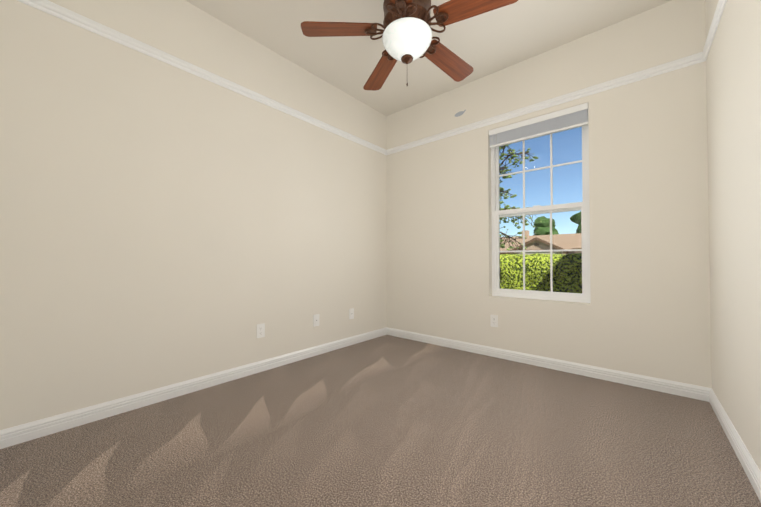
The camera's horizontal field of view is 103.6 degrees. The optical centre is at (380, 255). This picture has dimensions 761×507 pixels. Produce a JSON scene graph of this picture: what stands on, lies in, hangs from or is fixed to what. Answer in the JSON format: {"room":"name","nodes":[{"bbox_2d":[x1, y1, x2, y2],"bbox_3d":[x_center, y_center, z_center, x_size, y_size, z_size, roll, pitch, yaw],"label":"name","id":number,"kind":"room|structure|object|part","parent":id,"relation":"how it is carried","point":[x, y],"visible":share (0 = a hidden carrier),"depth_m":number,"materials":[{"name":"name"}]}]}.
{"room":"empty bedroom","nodes":[
{"label":"empty bedroom","id":0,"kind":"room"},
{"bbox_2d":[0,0,386,429],"bbox_3d":[-0.965,-0.407,2.670,0.150,2.750,3.325,-1,-1,41],"label":"wall","id":1,"kind":"structure","parent":0,"point":[162,224],"depth_m":2.00,"materials":[{"name":"beige paint"}]},
{"bbox_2d":[0,327,387,448],"bbox_3d":[-0.903,0.922,2.595,0.014,0.088,3.025,-1,-1,41],"label":"baseboard","id":2,"kind":"structure","parent":1,"relation":"attached to","point":[18,434],"depth_m":1.93,"materials":[{"name":"white wood"}]},
{"bbox_2d":[17,0,384,154],"bbox_3d":[-0.899,-1.318,2.628,0.022,0.068,3.025,-1,-1,41],"label":"molding","id":3,"kind":"structure","parent":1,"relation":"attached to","point":[63,13],"depth_m":2.03,"materials":[{"name":"white wood"}]},
{"bbox_2d":[256,323,264,337],"bbox_3d":[-0.999,0.627,2.495,0.009,0.114,0.070,-1,-1,41],"label":"electrical outlet","id":4,"kind":"object","parent":1,"relation":"attached to","point":[260,330],"visible":1,"depth_m":2.49,"materials":[{"name":"white plastic"}]},
{"bbox_2d":[313,314,318,326],"bbox_3d":[-0.627,0.634,2.929,0.010,0.114,0.070,-1,-1,41],"label":"electrical outlet","id":5,"kind":"object","parent":1,"relation":"attached to","point":[316,320],"visible":1,"depth_m":2.92,"materials":[{"name":"white plastic"}]},
{"bbox_2d":[349,308,353,318],"bbox_3d":[-0.318,0.640,3.289,0.010,0.114,0.070,-1,-1,41],"label":"electrical outlet","id":6,"kind":"object","parent":1,"relation":"attached to","point":[351,313],"visible":1,"depth_m":3.28,"materials":[{"name":"white plastic"}]},
{"bbox_2d":[0,335,760,506],"bbox_3d":[0.137,0.982,1.703,3.053,0.060,3.325,-1,-1,41],"label":"floor","id":7,"kind":"structure","parent":0,"point":[387,421],"depth_m":1.50,"materials":[{"name":"carpet"}]},
{"bbox_2d":[185,0,671,115],"bbox_3d":[0.137,-1.858,1.749,3.053,0.120,3.325,-1,-1,41],"label":"ceiling","id":8,"kind":"structure","parent":0,"point":[491,42],"depth_m":2.44,"materials":[{"name":"beige paint"}]},
{"bbox_2d":[301,0,517,90],"bbox_3d":[0.205,-1.438,1.922,1.275,0.714,1.275,-1,-1,41],"label":"fan","id":9,"kind":"object","parent":8,"relation":"hanging from","point":[406,36],"visible":1,"depth_m":1.85,"materials":[{"name":"brown wood"}]},
{"bbox_3d":[-0.258,-1.424,1.887,0.470,0.058,0.158,0,-1,-4],"label":"blade","id":10,"kind":"part","parent":9,"relation":"part of","materials":[{"name":"brown wood"}]},
{"bbox_3d":[0.007,-1.417,2.316,0.158,0.058,0.470,0,-1,-22],"label":"blade","id":11,"kind":"part","parent":9,"relation":"part of","materials":[{"name":"brown wood"}]},
{"bbox_3d":[0.069,-1.430,1.502,0.158,0.058,0.470,0,-1,14],"label":"blade","id":12,"kind":"part","parent":9,"relation":"part of","materials":[{"name":"brown wood"}]},
{"bbox_3d":[0.170,-1.335,1.918,0.318,0.140,0.318,-1,-1,41],"label":"lamp shade","id":13,"kind":"part","parent":9,"relation":"part of","materials":[{"name":"white glass"}]},
{"bbox_3d":[0.497,-1.419,2.197,0.470,0.058,0.158,1,-1,-40],"label":"blade","id":14,"kind":"part","parent":9,"relation":"part of","materials":[{"name":"brown wood"}]},
{"bbox_3d":[0.536,-1.427,1.694,0.470,0.058,0.158,-1,-1,32],"label":"blade","id":15,"kind":"part","parent":9,"relation":"part of","materials":[{"name":"brown wood"}]},
{"bbox_2d":[386,0,711,387],"bbox_3d":[1.170,-0.403,2.930,2.753,2.750,0.151,-1,-1,41],"label":"wall","id":16,"kind":"structure","parent":0,"point":[645,311],"depth_m":2.36,"materials":[{"name":"beige paint"}]},
{"bbox_2d":[490,315,497,326],"bbox_3d":[1.093,0.629,2.879,0.070,0.114,0.009,-1,-1,41],"label":"electrical outlet","id":17,"kind":"object","parent":16,"relation":"attached to","point":[493,320],"visible":1,"depth_m":2.88,"materials":[{"name":"white plastic"}]},
{"bbox_2d":[491,117,590,302],"bbox_3d":[1.440,-0.419,2.750,0.813,1.630,0.070,-1,-1,41],"label":"window","id":18,"kind":"structure","parent":16,"relation":"in","point":[584,296],"depth_m":2.69,"materials":[{"name":"white plastic"}]},
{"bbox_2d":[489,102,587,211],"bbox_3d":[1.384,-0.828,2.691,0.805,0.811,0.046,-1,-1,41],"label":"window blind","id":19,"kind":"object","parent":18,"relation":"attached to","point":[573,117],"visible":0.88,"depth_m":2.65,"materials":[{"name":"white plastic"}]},
{"bbox_3d":[1.107,-0.804,2.907,0.042,0.770,0.010,-1,-1,41],"label":"cord","id":20,"kind":"part","parent":19,"relation":"part of","materials":[{"name":"white plastic"}]},
{"bbox_2d":[385,53,696,154],"bbox_3d":[1.116,-1.314,2.878,2.700,0.068,0.022,-1,-1,41],"label":"molding","id":21,"kind":"structure","parent":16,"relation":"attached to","point":[690,60],"depth_m":2.51,"materials":[{"name":"white wood"}]},
{"bbox_2d":[388,328,703,400],"bbox_3d":[1.119,0.927,2.845,2.700,0.088,0.014,-1,-1,41],"label":"baseboard","id":22,"kind":"structure","parent":16,"relation":"attached to","point":[656,384],"depth_m":2.46,"materials":[{"name":"white wood"}]},
{"bbox_2d":[705,0,760,471],"bbox_3d":[1.240,-0.438,0.781,0.150,2.750,3.325,-1,-1,41],"label":"wall","id":23,"kind":"structure","parent":0,"point":[733,75],"depth_m":1.43,"materials":[{"name":"beige paint"}]},
{"bbox_2d":[697,0,726,63],"bbox_3d":[1.174,-1.347,0.852,0.022,0.068,3.025,-1,-1,41],"label":"molding","id":24,"kind":"structure","parent":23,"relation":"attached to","point":[702,56],"depth_m":1.76,"materials":[{"name":"white wood"}]},
{"bbox_2d":[704,387,760,501],"bbox_3d":[1.178,0.894,0.813,0.014,0.088,3.025,-1,-1,41],"label":"baseboard","id":25,"kind":"structure","parent":23,"relation":"attached to","point":[752,471],"depth_m":1.42,"materials":[{"name":"white wood"}]},
{"label":"outside","id":26,"kind":"structure","parent":0,"visible":0},
{"bbox_3d":[22.730,1.950,41.705,105.000,0.100,86.805,-1,-1,41],"label":"ground","id":27,"kind":"structure","parent":26,"visible":0},
{"bbox_2d":[499,144,541,252],"bbox_3d":[4.468,-1.871,11.659,2.974,6.606,2.356,-1,-1,41],"label":"tree","id":28,"kind":"object","parent":27,"relation":"on","point":[502,170],"depth_m":11.41,"materials":[{"name":"green plant"}]},
{"bbox_2d":[500,230,581,254],"bbox_3d":[17.159,-0.636,36.396,28.060,4.900,12.790,-1,-1,41],"label":"house","id":29,"kind":"structure","parent":27,"relation":"on","point":[574,243],"depth_m":31.93,"materials":[{"name":"paint"}]},
{"bbox_2d":[500,253,581,292],"bbox_3d":[3.589,0.644,5.548,21.057,1.399,1.448,-1,-1,41],"label":"hedge","id":30,"kind":"object","parent":27,"relation":"on","point":[543,265],"depth_m":5.31,"materials":[{"name":"green plant"}]},
{"bbox_2d":[533,216,557,235],"bbox_3d":[29.604,-2.508,53.740,4.541,9.236,5.284,-1,-1,41],"label":"tree","id":31,"kind":"object","parent":27,"relation":"on","point":[538,230],"depth_m":52.36,"materials":[{"name":"green plant"}]},
{"bbox_2d":[570,211,580,232],"bbox_3d":[34.839,-3.244,49.471,6.132,10.564,5.590,-1,-1,41],"label":"tree","id":32,"kind":"object","parent":27,"relation":"on","point":[576,219],"depth_m":50.10,"materials":[{"name":"green plant"}]}
]}

